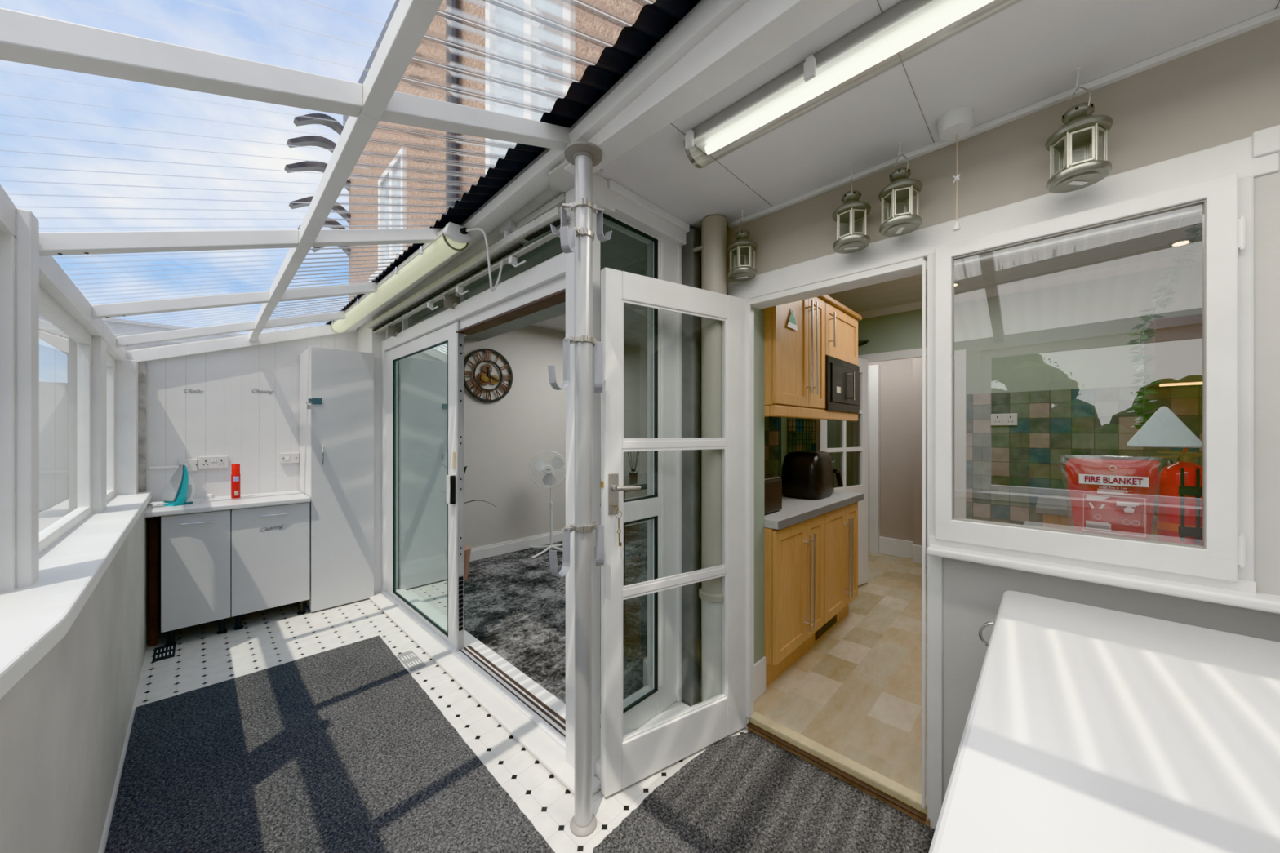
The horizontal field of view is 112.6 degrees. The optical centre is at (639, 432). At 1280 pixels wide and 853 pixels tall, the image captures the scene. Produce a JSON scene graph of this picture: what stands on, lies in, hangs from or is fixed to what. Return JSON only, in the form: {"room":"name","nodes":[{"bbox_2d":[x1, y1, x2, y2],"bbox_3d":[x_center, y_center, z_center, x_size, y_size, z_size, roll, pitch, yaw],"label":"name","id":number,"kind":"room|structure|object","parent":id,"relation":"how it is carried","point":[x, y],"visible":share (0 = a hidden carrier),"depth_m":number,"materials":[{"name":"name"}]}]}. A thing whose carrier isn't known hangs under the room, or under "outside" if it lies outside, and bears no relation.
{"room":"sunroom","nodes":[
{"label":"sunroom","id":0,"kind":"room"},
{"bbox_2d":[0,184,16,237],"bbox_3d":[-1.633,-0.546,1.056,0.129,0.116,0.080,0,0,44],"label":"wall plate","id":1,"kind":"object","parent":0,"point":[7,208],"depth_m":1.08,"materials":[{"name":"white paint"}]},
{"bbox_2d":[0,497,151,852],"bbox_3d":[-1.067,0.935,0.564,6.920,0.970,0.234,0,0,44],"label":"wall","id":2,"kind":"structure","parent":0,"point":[64,726],"depth_m":1.17,"materials":[{"name":"paint"}]},
{"bbox_2d":[0,232,16,591],"bbox_3d":[-1.710,-0.050,1.129,0.130,0.940,0.080,0,0,44],"label":"trim","id":3,"kind":"structure","parent":2,"relation":"attached to","point":[7,242],"depth_m":1.11,"materials":[{"name":"white paint"}]},
{"bbox_2d":[16,208,39,587],"bbox_3d":[-1.669,-0.088,1.163,0.080,1.015,0.025,0,0,44],"label":"window frame","id":4,"kind":"structure","parent":2,"relation":"attached to","point":[27,224],"depth_m":1.14,"materials":[{"name":"white paint"}]},
{"bbox_2d":[39,284,92,554],"bbox_3d":[-2.279,-0.050,1.655,1.421,0.940,0.041,0,0,44],"label":"window","id":5,"kind":"structure","parent":2,"relation":"in","point":[65,346],"depth_m":1.77,"materials":[{"name":"glass"}]},
{"bbox_2d":[0,491,151,700],"bbox_3d":[-1.045,0.436,0.572,6.900,0.052,0.217,0,0,44],"label":"sill","id":6,"kind":"structure","parent":2,"relation":"on","point":[34,619],"depth_m":1.12,"materials":[{"name":"white paint"}]},
{"bbox_2d":[91,335,106,513],"bbox_3d":[-2.851,-0.039,2.222,0.190,0.918,0.075,0,0,44],"label":"trim","id":7,"kind":"structure","parent":2,"relation":"attached to","point":[99,344],"depth_m":2.18,"materials":[{"name":"white paint"}]},
{"bbox_2d":[106,351,115,501],"bbox_3d":[-3.184,-0.042,2.525,0.711,0.924,0.041,0,0,44],"label":"window","id":8,"kind":"structure","parent":2,"relation":"in","point":[110,360],"depth_m":2.74,"materials":[{"name":"glass"}]},
{"bbox_2d":[115,359,137,495],"bbox_3d":[-3.467,-0.031,2.856,0.158,0.902,0.135,0,0,44],"label":"trim","id":9,"kind":"structure","parent":2,"relation":"attached to","point":[126,371],"depth_m":2.81,"materials":[{"name":"white paint"}]},
{"bbox_2d":[39,255,126,360],"bbox_3d":[-2.698,-0.508,2.079,2.330,0.152,0.080,0,0,44],"label":"wall plate","id":10,"kind":"object","parent":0,"point":[56,283],"depth_m":1.69,"materials":[{"name":"white paint"}]},
{"bbox_2d":[125,324,357,501],"bbox_3d":[-3.058,0.166,3.471,0.100,2.508,1.670,0,0,44],"label":"wall","id":11,"kind":"structure","parent":0,"point":[240,424],"depth_m":3.29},
{"bbox_2d":[137,361,146,492],"bbox_3d":[-3.456,-0.035,2.963,0.030,0.910,0.035,0,0,44],"label":"trim","id":12,"kind":"structure","parent":11,"relation":"attached to","point":[141,365],"depth_m":2.95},
{"bbox_2d":[198,455,228,468],"bbox_3d":[-3.214,0.225,3.216,0.029,0.090,0.159,0,0,44],"label":"wall socket","id":13,"kind":"object","parent":11,"relation":"attached to","point":[204,462],"visible":1,"depth_m":3.21,"materials":[{"name":"plastic"}]},
{"bbox_2d":[129,324,357,362],"bbox_3d":[-3.032,-0.737,3.398,0.045,0.513,1.324,0,0,44],"label":"trim","id":14,"kind":"structure","parent":11,"relation":"attached to","point":[162,353],"depth_m":3.25,"materials":[{"name":"white paint"}]},
{"bbox_2d":[347,0,747,329],"bbox_3d":[-0.155,-1.125,1.470,6.860,0.418,0.095,0,0,44],"label":"trim","id":15,"kind":"structure","parent":11,"relation":"attached to","point":[705,15],"depth_m":1.40,"materials":[{"name":"white paint"}]},
{"bbox_2d":[331,222,471,332],"bbox_3d":[-1.745,-0.949,2.881,2.491,0.143,0.126,0,0,44],"label":"light fixture","id":16,"kind":"object","parent":15,"relation":"attached to","point":[453,237],"visible":0.92,"depth_m":2.41,"materials":[{"name":"white"}]},
{"bbox_2d":[466,227,504,292],"bbox_3d":[-0.733,-0.828,2.054,0.120,0.286,0.164,0,0,44],"label":"cable","id":17,"kind":"object","parent":16,"relation":"hanging from","point":[472,228],"visible":0.8,"depth_m":2.03,"materials":[{"name":"white plastic"}]},
{"bbox_2d":[0,0,656,349],"bbox_3d":[-0.622,-0.981,1.056,6.960,0.933,1.660,0,0,44],"label":"sheet","id":18,"kind":"object","parent":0,"point":[589,8],"visible":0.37,"depth_m":1.22,"materials":[{"name":"clear plastic"}]},
{"bbox_2d":[115,311,346,347],"bbox_3d":[-2.711,-0.763,3.041,0.077,0.495,1.290,0,0,44],"label":"rafter","id":19,"kind":"object","parent":18,"relation":"attached to","point":[162,336],"visible":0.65,"depth_m":2.86,"materials":[{"name":"white paint"}]},
{"bbox_2d":[92,282,377,319],"bbox_3d":[-2.098,-0.780,2.452,0.077,0.498,1.290,0,0,44],"label":"rafter","id":20,"kind":"object","parent":18,"relation":"attached to","point":[155,306],"visible":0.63,"depth_m":2.25,"materials":[{"name":"white paint"}]},
{"bbox_2d":[39,228,442,256],"bbox_3d":[-1.369,-0.793,1.752,0.077,0.514,1.290,0,0,44],"label":"rafter","id":21,"kind":"object","parent":18,"relation":"attached to","point":[53,243],"visible":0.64,"depth_m":1.52,"materials":[{"name":"white paint"}]},
{"bbox_2d":[0,7,571,150],"bbox_3d":[-0.688,-0.840,1.098,0.077,0.499,1.290,0,0,44],"label":"rafter","id":22,"kind":"object","parent":18,"relation":"attached to","point":[27,38],"visible":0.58,"depth_m":0.88,"materials":[{"name":"white paint"}]},
{"bbox_2d":[248,0,443,342],"bbox_3d":[-0.592,-0.877,0.993,6.830,0.325,0.042,0,0,44],"label":"rafter","id":23,"kind":"structure","parent":18,"relation":"attached to","point":[411,20],"depth_m":1.12,"materials":[{"name":"white paint"}]},
{"bbox_2d":[325,0,700,324],"bbox_3d":[-0.172,-1.196,1.524,6.960,0.494,0.360,0,0,44],"label":"corrugated roofing","id":24,"kind":"object","parent":18,"relation":"attached to","point":[655,20],"visible":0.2,"depth_m":1.36,"materials":[{"name":"plastic"}]},
{"bbox_2d":[357,318,385,593],"bbox_3d":[-2.371,0.170,3.768,0.480,2.400,0.110,0,0,44],"label":"wall pier","id":25,"kind":"object","parent":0,"point":[368,341],"visible":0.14,"depth_m":3.60,"materials":[{"name":"paint"}]},
{"bbox_2d":[381,253,565,751],"bbox_3d":[-1.178,0.305,2.751,2.650,2.150,0.185,0,0,44],"label":"door","id":26,"kind":"structure","parent":25,"relation":"attached to","point":[423,366],"depth_m":2.81,"materials":[{"name":"white plastic"}]},
{"bbox_2d":[367,206,570,339],"bbox_3d":[-1.228,-0.870,2.677,2.681,0.241,0.202,0,0,44],"label":"window","id":27,"kind":"structure","parent":26,"relation":"on","point":[406,323],"depth_m":2.30,"materials":[{"name":"white plastic"}]},
{"bbox_2d":[97,598,747,852],"bbox_3d":[-0.362,1.420,1.284,6.900,0.100,2.250,0,0,44],"label":"floor","id":28,"kind":"structure","parent":0,"point":[273,637],"depth_m":2.36,"materials":[{"name":"white tile"}]},
{"bbox_2d":[152,644,175,662],"bbox_3d":[-2.957,1.368,2.653,0.230,0.005,0.090,0,0,44],"label":"floor vent","id":29,"kind":"object","parent":28,"relation":"in","point":[164,652],"visible":1,"depth_m":2.65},
{"bbox_2d":[160,510,231,646],"bbox_3d":[-3.058,0.948,2.946,0.508,0.845,0.316,0,0,44],"label":"base cabinet","id":30,"kind":"object","parent":28,"relation":"on","point":[196,548],"visible":0.99,"depth_m":2.78,"materials":[{"name":"white laminate"}]},
{"bbox_2d":[229,502,310,630],"bbox_3d":[-2.798,0.948,3.217,0.508,0.845,0.427,0,0,44],"label":"base cabinet","id":31,"kind":"object","parent":28,"relation":"on","point":[270,545],"visible":1,"depth_m":3.05,"materials":[{"name":"white laminate"}]},
{"bbox_2d":[144,490,311,517],"bbox_3d":[-2.951,0.504,3.095,0.575,0.036,0.819,0,0,44],"label":"countertop","id":32,"kind":"structure","parent":31,"relation":"on","point":[270,499],"depth_m":2.98,"materials":[{"name":"white laminate"}]},
{"bbox_2d":[147,464,195,506],"bbox_3d":[-3.110,0.352,2.845,0.120,0.267,0.215,0,0,21],"label":"iron","id":33,"kind":"object","parent":32,"relation":"on","point":[180,490],"visible":0.99,"depth_m":2.85,"materials":[{"name":"teal plastic"}]},
{"bbox_2d":[231,463,240,498],"bbox_3d":[-2.995,0.359,3.161,0.052,0.254,0.051,0,0,44],"label":"spray can","id":34,"kind":"object","parent":32,"relation":"on","point":[235,468],"visible":1,"depth_m":3.14,"materials":[{"name":"red metal"}]},
{"bbox_2d":[104,635,555,852],"bbox_3d":[-0.123,1.365,0.566,5.562,0.010,1.056,0,0,44],"label":"rug","id":35,"kind":"object","parent":28,"relation":"on","point":[341,749],"visible":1,"depth_m":1.69,"materials":[{"name":"carpet"}]},
{"bbox_2d":[299,346,373,612],"bbox_3d":[-2.532,0.353,3.533,0.563,2.010,0.449,0,0,44],"label":"tall cabinet","id":36,"kind":"object","parent":28,"relation":"on","point":[336,386],"visible":1,"depth_m":3.36,"materials":[{"name":"white wood"}]},
{"bbox_2d":[396,650,426,671],"bbox_3d":[-1.374,1.368,2.561,0.250,0.005,0.084,0,0,44],"label":"floor vent","id":37,"kind":"object","parent":28,"relation":"in","point":[409,659],"visible":1,"depth_m":2.55,"materials":[{"name":"plastic"}]},
{"bbox_2d":[368,591,600,795],"bbox_3d":[-1.200,1.359,2.591,2.840,0.022,0.105,0,0,44],"label":"sill","id":38,"kind":"structure","parent":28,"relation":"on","point":[552,756],"depth_m":2.14,"materials":[{"name":"white paint"}]},
{"bbox_2d":[565,186,599,776],"bbox_3d":[-0.232,0.180,1.725,0.145,2.340,0.067,0,0,44],"label":"trim","id":39,"kind":"structure","parent":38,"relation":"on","point":[570,195],"depth_m":1.71,"materials":[{"name":"white plastic"}]},
{"bbox_2d":[592,173,615,215],"bbox_3d":[-0.175,-0.935,1.666,0.060,0.110,0.160,0,0,44],"label":"trim","id":40,"kind":"structure","parent":39,"relation":"attached to","point":[603,197],"depth_m":1.66,"materials":[{"name":"white paint"}]},
{"bbox_2d":[547,140,612,837],"bbox_3d":[-0.204,0.198,1.482,0.235,2.344,0.161,0,0,-18],"label":"pole","id":41,"kind":"object","parent":28,"relation":"on","point":[584,155],"visible":1,"depth_m":1.47,"materials":[{"name":"metal"}]},
{"bbox_2d":[592,731,934,852],"bbox_3d":[1.352,1.365,0.532,3.387,0.010,0.870,0,0,44],"label":"rug","id":42,"kind":"object","parent":28,"relation":"on","point":[745,793],"visible":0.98,"depth_m":1.52,"materials":[{"name":"carpet"}]},
{"bbox_2d":[928,591,1279,852],"bbox_3d":[1.034,0.910,0.491,1.089,0.880,1.240,0,0,44],"label":"chest freezer","id":43,"kind":"object","parent":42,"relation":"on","point":[1088,729],"visible":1,"depth_m":0.66,"materials":[{"name":"metal"}]},
{"bbox_2d":[361,186,647,341],"bbox_3d":[-1.062,-1.095,3.124,3.260,0.310,1.134,0,0,44],"label":"ceiling","id":44,"kind":"structure","parent":0,"point":[622,252],"depth_m":2.46,"materials":[{"name":"paint"}]},
{"bbox_2d":[434,191,565,281],"bbox_3d":[-1.239,-0.965,2.701,2.630,0.070,0.060,0,0,44],"label":"trim","id":45,"kind":"structure","parent":44,"relation":"attached to","point":[559,200],"depth_m":1.95,"materials":[{"name":"beige paint"}]},
{"bbox_2d":[400,324,647,548],"bbox_3d":[-0.832,0.020,5.500,0.100,2.700,4.420,0,0,44],"label":"wall","id":46,"kind":"structure","parent":0,"point":[502,437],"depth_m":4.88,"materials":[{"name":"paint"}]},
{"bbox_2d":[463,348,512,402],"bbox_3d":[-1.618,-0.610,4.561,0.037,0.570,0.570,0,0,44],"label":"wall clock","id":47,"kind":"object","parent":46,"relation":"attached to","point":[482,376],"visible":1,"depth_m":4.55,"materials":[{"name":"brown metal"}]},
{"bbox_2d":[469,520,647,561],"bbox_3d":[-0.815,1.276,5.428,0.025,0.128,4.300,0,0,44],"label":"baseboard","id":48,"kind":"structure","parent":46,"relation":"attached to","point":[499,548],"depth_m":4.79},
{"bbox_2d":[531,302,647,349],"bbox_3d":[0.585,-1.290,4.766,3.160,0.080,3.516,0,0,44],"label":"ceiling","id":49,"kind":"structure","parent":0,"point":[635,317],"depth_m":4.94,"materials":[{"name":"paint"}]},
{"bbox_2d":[463,522,927,797],"bbox_3d":[1.770,1.390,3.430,6.800,0.160,5.000,0,0,44],"label":"floor","id":50,"kind":"structure","parent":0,"point":[855,693],"depth_m":2.59,"materials":[{"name":"tile"}]},
{"bbox_2d":[463,466,495,580],"bbox_3d":[-1.625,0.805,3.909,0.448,1.070,0.584,0,0,44],"label":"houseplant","id":51,"kind":"object","parent":50,"relation":"on","point":[467,548],"visible":0.3,"depth_m":3.88,"materials":[{"name":"green plant"}]},
{"bbox_2d":[528,450,565,559],"bbox_3d":[-1.005,0.770,4.816,0.506,1.140,0.499,0,0,-21],"label":"pedestal fan","id":52,"kind":"object","parent":50,"relation":"on","point":[538,465],"visible":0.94,"depth_m":4.68,"materials":[{"name":"white plastic"}]},
{"bbox_2d":[600,473,647,635],"bbox_3d":[0.040,0.845,3.289,0.500,0.990,1.000,0,0,44],"label":"console table","id":53,"kind":"object","parent":50,"relation":"on","point":[642,481],"visible":0.02,"depth_m":2.87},
{"bbox_2d":[764,514,824,688],"bbox_3d":[0.694,0.897,2.550,0.638,0.825,0.640,0,0,44],"label":"base cabinet","id":54,"kind":"object","parent":50,"relation":"on","point":[794,554],"visible":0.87,"depth_m":2.28,"materials":[{"name":"brown wood"}]},
{"bbox_2d":[813,502,857,644],"bbox_3d":[1.136,0.897,3.010,0.638,0.825,0.625,0,0,44],"label":"base cabinet","id":55,"kind":"object","parent":50,"relation":"on","point":[841,525],"visible":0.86,"depth_m":2.80,"materials":[{"name":"brown wood"}]},
{"bbox_2d":[764,490,863,529],"bbox_3d":[0.925,0.462,2.806,0.622,0.043,1.332,0,0,44],"label":"countertop","id":56,"kind":"structure","parent":55,"relation":"on","point":[793,511],"depth_m":2.51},
{"bbox_2d":[764,475,782,515],"bbox_3d":[0.666,0.343,2.383,0.180,0.194,0.260,0,0,44],"label":"toaster","id":57,"kind":"object","parent":56,"relation":"on","point":[772,484],"visible":0.5,"depth_m":2.31,"materials":[{"name":"metal"}]},
{"bbox_2d":[781,450,843,499],"bbox_3d":[1.194,0.285,2.982,0.291,0.310,0.435,0,0,44],"label":"toaster","id":58,"kind":"object","parent":56,"relation":"on","point":[805,474],"visible":1,"depth_m":2.83,"materials":[{"name":"black plastic"}]},
{"bbox_2d":[814,614,836,640],"bbox_3d":[1.212,1.250,2.774,0.005,0.080,0.360,0,0,44],"label":"vent","id":59,"kind":"object","parent":55,"relation":"attached to","point":[832,623],"depth_m":2.76,"materials":[{"name":"metal"}]},
{"bbox_2d":[1035,496,1156,539],"bbox_3d":[3.378,0.874,1.972,2.260,0.863,0.606,0,0,44],"label":"countertop","id":60,"kind":"structure","parent":50,"relation":"on","point":[1057,512],"depth_m":2.51,"materials":[{"name":"brown wood"}]},
{"bbox_2d":[764,416,814,478],"bbox_3d":[0.947,0.110,3.299,0.035,2.400,2.070,0,0,44],"label":"wall","id":61,"kind":"structure","parent":0,"point":[771,424],"depth_m":3.50,"materials":[{"name":"tile"}]},
{"bbox_2d":[764,294,862,421],"bbox_3d":[0.919,-0.455,2.784,0.638,0.750,1.291,0,0,44],"label":"upper cabinet","id":62,"kind":"object","parent":61,"relation":"attached to","point":[794,361],"visible":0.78,"depth_m":2.34,"materials":[{"name":"brown wood"}]},
{"bbox_2d":[823,355,859,413],"bbox_3d":[1.195,-0.303,2.964,0.517,0.335,0.601,0,0,44],"label":"microwave","id":63,"kind":"object","parent":62,"relation":"in","point":[842,377],"visible":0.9,"depth_m":2.76,"materials":[{"name":"black plastic"}]},
{"bbox_2d":[822,302,857,409],"bbox_3d":[1.141,-0.469,3.015,0.638,0.658,0.610,0,0,44],"label":"upper cabinet","id":64,"kind":"object","parent":61,"relation":"attached to","point":[841,329],"visible":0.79,"depth_m":2.80,"materials":[{"name":"brown wood"}]},
{"bbox_2d":[867,358,912,541],"bbox_3d":[3.026,0.090,4.304,2.200,2.440,0.100,0,0,44],"label":"wall","id":65,"kind":"structure","parent":0,"point":[895,375],"depth_m":4.52,"materials":[{"name":"paint"}]},
{"bbox_2d":[867,364,879,554],"bbox_3d":[2.433,0.290,4.756,0.420,2.040,0.070,0,0,44],"label":"door frame","id":66,"kind":"structure","parent":65,"relation":"in","point":[873,371],"depth_m":4.62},
{"bbox_2d":[879,536,927,564],"bbox_3d":[2.811,1.220,4.333,0.750,0.180,0.155,0,0,44],"label":"baseboard","id":67,"kind":"structure","parent":65,"relation":"attached to","point":[887,546],"depth_m":4.47,"materials":[{"name":"wood"}]},
{"bbox_2d":[912,356,927,546],"bbox_3d":[2.669,0.090,3.898,0.450,2.440,0.980,0,0,44],"label":"wall","id":68,"kind":"structure","parent":0,"point":[917,362],"depth_m":4.28,"materials":[{"name":"paint"}]},
{"bbox_2d":[598,0,1279,236],"bbox_3d":[1.345,-1.030,0.671,3.590,0.080,0.770,0,0,44],"label":"ceiling","id":69,"kind":"structure","parent":0,"point":[1029,52],"depth_m":1.23,"materials":[{"name":"paint"}]},
{"bbox_2d":[548,160,603,191],"bbox_3d":[-0.270,-0.988,1.646,0.240,0.012,0.130,0,0,44],"label":"trim","id":70,"kind":"structure","parent":69,"relation":"attached to","point":[560,180],"depth_m":1.65,"materials":[{"name":"beige paint"}]},
{"bbox_2d":[564,0,859,174],"bbox_3d":[1.048,-1.032,0.369,3.600,0.115,0.095,0,0,44],"label":"beam","id":71,"kind":"structure","parent":69,"relation":"attached to","point":[757,31],"depth_m":1.15,"materials":[{"name":"white paint"}]},
{"bbox_2d":[727,209,757,280],"bbox_3d":[0.457,-0.841,1.905,0.130,0.299,0.130,0,0,44],"label":"hanging lantern","id":72,"kind":"object","parent":69,"relation":"hanging from","point":[743,246],"visible":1,"depth_m":1.88,"materials":[{"name":"grey metal"}]},
{"bbox_2d":[831,164,871,253],"bbox_3d":[0.782,-0.836,1.579,0.130,0.309,0.130,0,0,44],"label":"lantern","id":73,"kind":"object","parent":69,"relation":"hanging from","point":[852,210],"visible":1,"depth_m":1.55,"materials":[{"name":"grey metal"}]},
{"bbox_2d":[683,0,1022,168],"bbox_3d":[0.819,-0.943,0.827,1.764,0.094,0.131,0,0,44],"label":"fluorescent light","id":74,"kind":"object","parent":69,"relation":"attached to","point":[906,23],"visible":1,"depth_m":1.10,"materials":[{"name":"white plastic"}]},
{"bbox_2d":[878,142,922,236],"bbox_3d":[0.890,-0.841,1.461,0.130,0.299,0.130,0,0,44],"label":"lantern","id":75,"kind":"object","parent":69,"relation":"hanging from","point":[902,188],"visible":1,"depth_m":1.44,"materials":[{"name":"grey metal"}]},
{"bbox_2d":[937,106,973,231],"bbox_3d":[0.992,-0.816,1.343,0.094,0.348,0.094,0,0,44],"label":"switch","id":76,"kind":"object","parent":69,"relation":"attached to","point":[957,122],"visible":1,"depth_m":1.33,"materials":[{"name":"white plastic"}]},
{"bbox_2d":[1044,66,1113,193],"bbox_3d":[1.193,-0.835,1.163,0.130,0.311,0.130,0,0,44],"label":"hanging lantern","id":77,"kind":"object","parent":69,"relation":"hanging from","point":[1081,127],"visible":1,"depth_m":1.14,"materials":[{"name":"grey metal"}]},
{"bbox_2d":[697,19,1279,801],"bbox_3d":[1.665,0.190,1.012,3.600,2.360,0.234,0,0,44],"label":"wall","id":78,"kind":"structure","parent":0,"point":[1228,91],"depth_m":1.18,"materials":[{"name":"beige paint"}]},
{"bbox_2d":[595,701,689,780],"bbox_3d":[0.007,1.333,1.873,0.135,0.075,0.530,0,0,44],"label":"trim","id":79,"kind":"structure","parent":78,"relation":"attached to","point":[676,707],"depth_m":1.95,"materials":[{"name":"white paint"}]},
{"bbox_2d":[600,178,689,754],"bbox_3d":[0.015,0.152,1.889,0.126,2.286,0.514,0,0,44],"label":"window","id":80,"kind":"structure","parent":78,"relation":"in","point":[661,507],"depth_m":1.97,"materials":[{"name":"white plastic"}]},
{"bbox_2d":[681,228,700,705],"bbox_3d":[0.245,0.163,2.063,0.075,2.265,0.065,0,0,44],"label":"drainpipe","id":81,"kind":"object","parent":80,"relation":"attached to","point":[691,260],"visible":0.87,"depth_m":2.04,"materials":[{"name":"plastic"}]},
{"bbox_2d":[600,267,746,797],"bbox_3d":[0.180,0.371,1.772,0.737,1.974,0.085,0,0,-32],"label":"door","id":82,"kind":"structure","parent":78,"relation":"in","point":[629,758],"depth_m":1.73,"materials":[{"name":"white paint"}]},
{"bbox_2d":[693,214,726,702],"bbox_3d":[0.342,0.153,1.994,0.150,2.277,0.140,0,0,44],"label":"pipe","id":83,"kind":"object","parent":78,"relation":"attached to","point":[713,247],"visible":0.73,"depth_m":1.94,"materials":[{"name":"grey plastic"}]},
{"bbox_2d":[754,307,764,663],"bbox_3d":[0.845,0.190,1.833,0.798,2.360,0.185,0,0,44],"label":"door frame","id":84,"kind":"structure","parent":78,"relation":"attached to","point":[758,313],"depth_m":2.12,"materials":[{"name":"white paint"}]},
{"bbox_2d":[754,656,765,701],"bbox_3d":[0.583,1.222,2.116,0.021,0.175,0.140,0,0,44],"label":"baseboard reveal","id":85,"kind":"structure","parent":78,"relation":"attached to","point":[760,666],"depth_m":2.11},
{"bbox_2d":[746,711,929,826],"bbox_3d":[0.766,1.339,1.736,0.700,0.062,0.075,0,0,44],"label":"trim","id":86,"kind":"structure","parent":78,"relation":"attached to","point":[905,800],"depth_m":1.68,"materials":[{"name":"beige wood"}]},
{"bbox_2d":[727,124,1279,829],"bbox_3d":[0.991,0.325,1.554,1.506,2.091,0.106,0,0,44],"label":"door frame","id":87,"kind":"structure","parent":78,"relation":"attached to","point":[1256,155],"depth_m":1.46,"materials":[{"name":"white paint"}]},
{"bbox_2d":[728,7,1279,228],"bbox_3d":[1.652,-0.981,0.854,3.400,0.018,0.030,0,0,44],"label":"trim","id":88,"kind":"structure","parent":78,"relation":"attached to","point":[1272,15],"depth_m":1.25,"materials":[{"name":"white paint"}]},
{"bbox_2d":[956,517,1156,540],"bbox_3d":[1.368,0.338,1.327,0.665,0.025,0.230,0,0,44],"label":"sill","id":89,"kind":"structure","parent":78,"relation":"attached to","point":[957,517],"depth_m":1.49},
{"bbox_2d":[1064,457,1159,539],"bbox_3d":[1.358,0.196,1.238,0.204,0.256,0.047,0,0,44],"label":"blanket","id":90,"kind":"object","parent":89,"relation":"on","point":[1111,497],"visible":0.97,"depth_m":1.22,"materials":[{"name":"red plastic"},{"name":"white printed lettering"}]},
{"bbox_2d":[1151,450,1202,545],"bbox_3d":[1.514,0.189,1.184,0.106,0.273,0.106,0,0,-1],"label":"fire extinguisher","id":91,"kind":"object","parent":89,"relation":"on","point":[1179,484],"visible":0.76,"depth_m":1.17,"materials":[{"name":"red metal"}]},
{"bbox_2d":[928,173,1255,594],"bbox_3d":[1.245,-0.116,1.257,0.654,1.022,0.062,0,0,44],"label":"window","id":92,"kind":"structure","parent":78,"relation":"in","point":[1222,549],"depth_m":1.10,"materials":[{"name":"white paint"}]},
{"bbox_2d":[926,544,1279,613],"bbox_3d":[1.366,0.399,1.097,1.050,0.027,0.085,0,0,44],"label":"window sill","id":93,"kind":"structure","parent":78,"relation":"attached to","point":[1259,601],"depth_m":1.13,"materials":[{"name":"white paint"}]},
{"bbox_2d":[1124,219,1202,429],"bbox_3d":[1.548,-0.303,1.242,0.196,0.617,0.075,0,0,19],"label":"ivy","id":94,"kind":"object","parent":78,"relation":"hanging from","point":[1180,273],"visible":0.91,"depth_m":1.25,"materials":[{"name":"green plant"}]},
{"bbox_2d":[826,261,1202,487],"bbox_3d":[3.071,0.110,2.763,4.000,2.400,0.100,0,0,44],"label":"wall","id":95,"kind":"structure","parent":0,"point":[1072,335],"depth_m":2.94,"materials":[{"name":"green paint"}]},
{"bbox_2d":[853,347,927,484],"bbox_3d":[2.129,0.315,3.588,0.620,1.990,0.036,0,0,44],"label":"door frame","id":96,"kind":"structure","parent":95,"relation":"in","point":[915,353],"depth_m":3.66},
{"bbox_2d":[815,358,867,586],"bbox_3d":[1.680,0.335,3.524,0.696,1.931,0.041,0,0,-34],"label":"door","id":97,"kind":"structure","parent":96,"relation":"attached to","point":[820,424],"depth_m":3.65,"materials":[{"name":"white wood"}]},
{"bbox_2d":[954,349,966,518],"bbox_3d":[2.429,0.340,3.366,0.240,1.940,0.120,0,0,44],"label":"door frame","id":98,"kind":"structure","parent":95,"relation":"attached to","point":[960,356],"depth_m":3.26,"materials":[{"name":"plastic"}]},
{"bbox_2d":[856,250,1202,319],"bbox_3d":[3.055,-1.025,2.675,3.900,0.050,0.050,0,0,44],"label":"crown molding","id":99,"kind":"structure","parent":95,"relation":"attached to","point":[1159,263],"depth_m":2.90,"materials":[{"name":"paint"}]},
{"bbox_2d":[966,385,1202,527],"bbox_3d":[3.518,0.510,2.334,2.760,1.600,0.100,0,0,44],"label":"tiles","id":100,"kind":"structure","parent":95,"relation":"attached to","point":[1008,467],"depth_m":2.96,"materials":[{"name":"tile"}]},
{"bbox_2d":[991,413,1017,425],"bbox_3d":[2.641,-0.093,3.095,0.146,0.086,0.017,0,0,44],"label":"wall socket","id":101,"kind":"object","parent":100,"relation":"attached to","point":[996,419],"visible":1,"depth_m":3.09,"materials":[{"name":"plastic"}]},
{"bbox_2d":[1144,314,1202,388],"bbox_3d":[3.344,-0.446,2.168,0.980,0.368,0.360,0,0,44],"label":"range hood","id":102,"kind":"object","parent":95,"relation":"attached to","point":[1177,344],"visible":0.52,"depth_m":2.33,"materials":[{"name":"grey"}]},
{"bbox_2d":[827,213,1202,312],"bbox_3d":[2.393,-1.070,2.000,3.920,0.040,2.200,0,0,44],"label":"ceiling","id":103,"kind":"structure","parent":0,"point":[1148,242],"depth_m":2.65,"materials":[{"name":"paint"}]},
{"bbox_2d":[1127,406,1202,453],"bbox_3d":[1.454,-0.007,1.188,0.134,0.129,0.064,0,0,44],"label":"lampshade","id":104,"kind":"object","parent":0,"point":[1163,428],"visible":0.88,"depth_m":1.17,"materials":[{"name":"fabric"}]},
{"label":"outside","id":105,"kind":"structure","parent":0,"visible":0},
{"bbox_3d":[-0.721,1.500,0.693,26.000,0.140,28.000,0,0,44],"label":"floor","id":106,"kind":"structure","parent":105,"visible":0},
{"bbox_2d":[102,317,245,350],"bbox_3d":[-7.160,0.050,6.310,3.330,2.760,1.820,0,0,44],"label":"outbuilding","id":107,"kind":"structure","parent":106,"relation":"on","point":[146,327],"depth_m":5.20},
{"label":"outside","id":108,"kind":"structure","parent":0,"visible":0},
{"bbox_2d":[284,0,641,302],"bbox_3d":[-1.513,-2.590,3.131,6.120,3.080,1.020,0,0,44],"label":"house","id":109,"kind":"structure","parent":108,"point":[468,7],"depth_m":3.28,"materials":[{"name":"brick"}]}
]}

